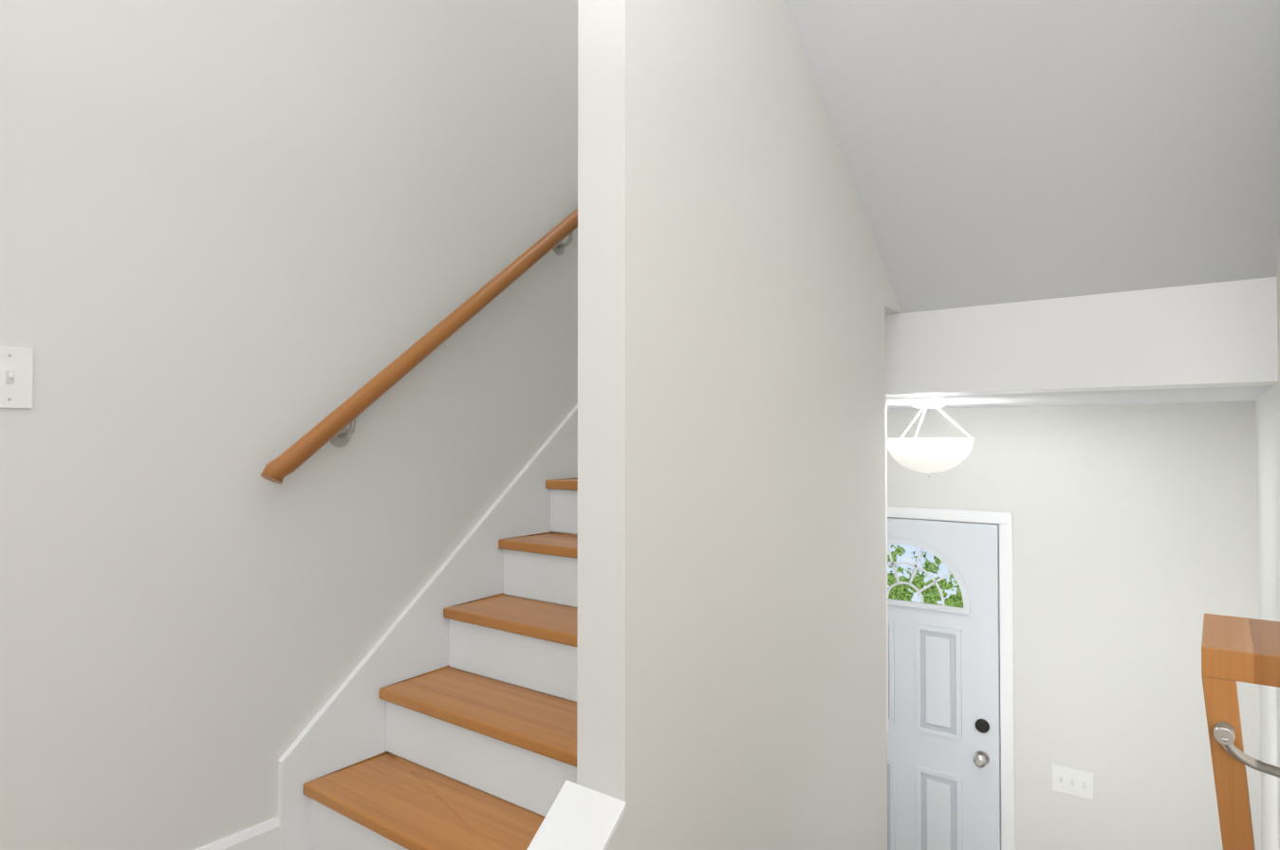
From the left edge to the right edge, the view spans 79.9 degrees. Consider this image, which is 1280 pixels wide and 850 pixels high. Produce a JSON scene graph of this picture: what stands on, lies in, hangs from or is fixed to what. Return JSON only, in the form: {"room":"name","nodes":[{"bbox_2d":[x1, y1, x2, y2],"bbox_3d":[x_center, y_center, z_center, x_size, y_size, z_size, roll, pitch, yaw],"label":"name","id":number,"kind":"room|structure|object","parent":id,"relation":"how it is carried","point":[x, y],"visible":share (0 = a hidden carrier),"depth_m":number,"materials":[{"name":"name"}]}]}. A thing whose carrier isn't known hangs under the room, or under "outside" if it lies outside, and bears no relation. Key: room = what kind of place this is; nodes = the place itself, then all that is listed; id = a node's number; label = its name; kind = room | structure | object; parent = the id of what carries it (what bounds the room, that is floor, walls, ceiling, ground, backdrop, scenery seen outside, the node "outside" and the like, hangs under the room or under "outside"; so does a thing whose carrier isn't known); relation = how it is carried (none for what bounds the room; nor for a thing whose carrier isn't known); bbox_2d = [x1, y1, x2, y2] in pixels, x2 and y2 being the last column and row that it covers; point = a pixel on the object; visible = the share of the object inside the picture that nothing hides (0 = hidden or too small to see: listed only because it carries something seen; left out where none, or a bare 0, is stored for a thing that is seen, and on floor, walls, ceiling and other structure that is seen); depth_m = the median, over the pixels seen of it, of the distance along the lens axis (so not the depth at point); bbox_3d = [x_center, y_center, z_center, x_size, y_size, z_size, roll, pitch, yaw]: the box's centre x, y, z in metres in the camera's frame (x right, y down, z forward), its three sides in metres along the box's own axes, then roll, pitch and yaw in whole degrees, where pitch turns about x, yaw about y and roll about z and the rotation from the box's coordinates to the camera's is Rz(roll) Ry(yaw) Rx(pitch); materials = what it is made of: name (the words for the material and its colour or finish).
{"room":"stair landing","nodes":[
{"label":"stair landing","id":0,"kind":"room"},
{"bbox_2d":[0,0,577,849],"bbox_3d":[-1.435,-0.173,1.305,0.150,5.721,8.300,-1,-1,37],"label":"wall","id":1,"kind":"structure","parent":0,"point":[243,243],"depth_m":1.81,"materials":[{"name":"paint"}]},
{"bbox_2d":[0,346,33,408],"bbox_3d":[-1.208,-0.091,1.465,0.017,0.117,0.072,-1,-1,37],"label":"light switch","id":2,"kind":"object","parent":1,"relation":"attached to","point":[16,369],"visible":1,"depth_m":1.48,"materials":[{"name":"paint"}]},
{"bbox_2d":[195,816,280,849],"bbox_3d":[-2.373,0.987,-0.095,0.016,0.112,4.965,-1,-1,37],"label":"baseboard","id":3,"kind":"structure","parent":1,"relation":"attached to","point":[266,835],"depth_m":1.82,"materials":[{"name":"paint"}]},
{"bbox_2d":[278,435,551,849],"bbox_3d":[-0.358,0.234,2.585,0.020,1.707,1.750,-1,-1,37],"label":"trim","id":4,"kind":"structure","parent":1,"relation":"attached to","point":[344,726],"depth_m":2.16,"materials":[{"name":"paint"}]},
{"bbox_2d":[260,207,577,483],"bbox_3d":[-0.334,-0.608,2.573,0.090,1.522,1.893,-1,-1,37],"label":"handrail","id":5,"kind":"object","parent":1,"relation":"attached to","point":[333,429],"visible":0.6,"depth_m":2.09,"materials":[{"name":"brown wood"}]},
{"bbox_2d":[576,0,887,849],"bbox_3d":[0.272,-0.114,1.859,0.137,5.621,1.478,-1,-1,37],"label":"wall","id":6,"kind":"structure","parent":0,"point":[731,683],"depth_m":1.62,"materials":[{"name":"paint"}]},
{"bbox_2d":[526,780,626,849],"bbox_3d":[-0.128,0.731,1.315,0.143,0.144,0.157,-1,-1,37],"label":"trim","id":7,"kind":"structure","parent":6,"relation":"on","point":[578,817],"depth_m":1.34,"materials":[{"name":"paint"}]},
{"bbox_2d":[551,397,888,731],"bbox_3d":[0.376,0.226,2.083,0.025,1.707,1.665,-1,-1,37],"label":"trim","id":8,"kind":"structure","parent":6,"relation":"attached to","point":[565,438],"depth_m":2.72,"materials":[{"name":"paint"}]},
{"bbox_2d":[884,266,902,315],"bbox_3d":[0.456,-1.691,2.989,1.172,2.730,3.375,-1,-1,37],"label":"wall","id":9,"kind":"structure","parent":0,"point":[892,305],"depth_m":2.46,"materials":[{"name":"paint"}]},
{"bbox_2d":[783,0,1279,313],"bbox_3d":[0.880,-0.932,1.767,0.961,1.389,1.665,-1,-1,37],"label":"ceiling slope","id":10,"kind":"object","parent":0,"point":[994,152],"visible":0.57,"depth_m":1.90,"materials":[{"name":"paint"}]},
{"bbox_2d":[886,401,1261,849],"bbox_3d":[1.738,1.167,3.719,1.983,3.121,0.150,-1,-1,37],"label":"wall","id":11,"kind":"structure","parent":0,"point":[1135,546],"depth_m":3.36,"materials":[{"name":"paint"}]},
{"bbox_2d":[886,518,1001,849],"bbox_3d":[1.333,1.499,3.851,0.870,2.040,0.110,-1,-1,37],"label":"front door","id":12,"kind":"structure","parent":11,"relation":"in","point":[943,764],"depth_m":3.75,"materials":[{"name":"paint"}]},
{"bbox_2d":[887,505,1015,849],"bbox_3d":[1.363,1.475,3.890,0.996,2.110,0.020,-1,-1,37],"label":"door frame","id":13,"kind":"structure","parent":11,"relation":"attached to","point":[1003,521],"depth_m":3.61,"materials":[{"name":"paint"}]},
{"bbox_2d":[1051,763,1094,799],"bbox_3d":[1.950,1.613,3.447,0.165,0.117,0.017,-1,-1,37],"label":"light switch","id":14,"kind":"object","parent":11,"relation":"attached to","point":[1072,782],"visible":1,"depth_m":3.45,"materials":[{"name":"paint"}]},
{"bbox_2d":[886,385,1273,409],"bbox_3d":[1.333,-0.193,3.204,1.983,0.200,1.195,-1,-1,37],"label":"ceiling","id":15,"kind":"structure","parent":0,"point":[1240,394],"depth_m":2.80,"materials":[{"name":"paint"}]},
{"bbox_2d":[887,401,975,477],"bbox_3d":[1.188,0.061,3.143,0.352,0.310,0.352,-1,-1,37],"label":"pendant light","id":16,"kind":"object","parent":15,"relation":"hanging from","point":[928,455],"visible":1,"depth_m":3.03,"materials":[{"name":"glass"}]},
{"bbox_2d":[884,277,1278,397],"bbox_3d":[0.913,-0.237,2.648,1.983,0.270,0.200,-1,-1,37],"label":"wall","id":17,"kind":"structure","parent":0,"point":[1222,334],"depth_m":2.22,"materials":[{"name":"paint"}]},
{"bbox_2d":[1255,225,1279,849],"bbox_3d":[1.853,0.504,2.083,0.183,4.391,2.640,-1,-1,37],"label":"wall","id":18,"kind":"structure","parent":0,"point":[1268,437],"depth_m":2.39,"materials":[{"name":"paint"}]},
{"bbox_2d":[1201,612,1279,849],"bbox_3d":[1.075,0.673,1.327,0.152,0.608,0.340,-1,-1,37],"label":"railing","id":19,"kind":"object","parent":18,"relation":"attached to","point":[1235,649],"visible":1,"depth_m":1.25,"materials":[{"name":"brown wood"}]},
{"bbox_3d":[0.191,1.146,-1.419,6.100,0.252,5.945,-1,-1,37],"label":"floor","id":20,"kind":"structure","parent":0,"visible":0},
{"bbox_2d":[302,478,577,849],"bbox_3d":[0.444,0.376,2.910,0.865,1.446,3.134,-1,-1,37],"label":"stair","id":21,"kind":"structure","parent":20,"relation":"on","point":[480,753],"depth_m":1.95,"materials":[{"name":"brown wood"}]}
]}

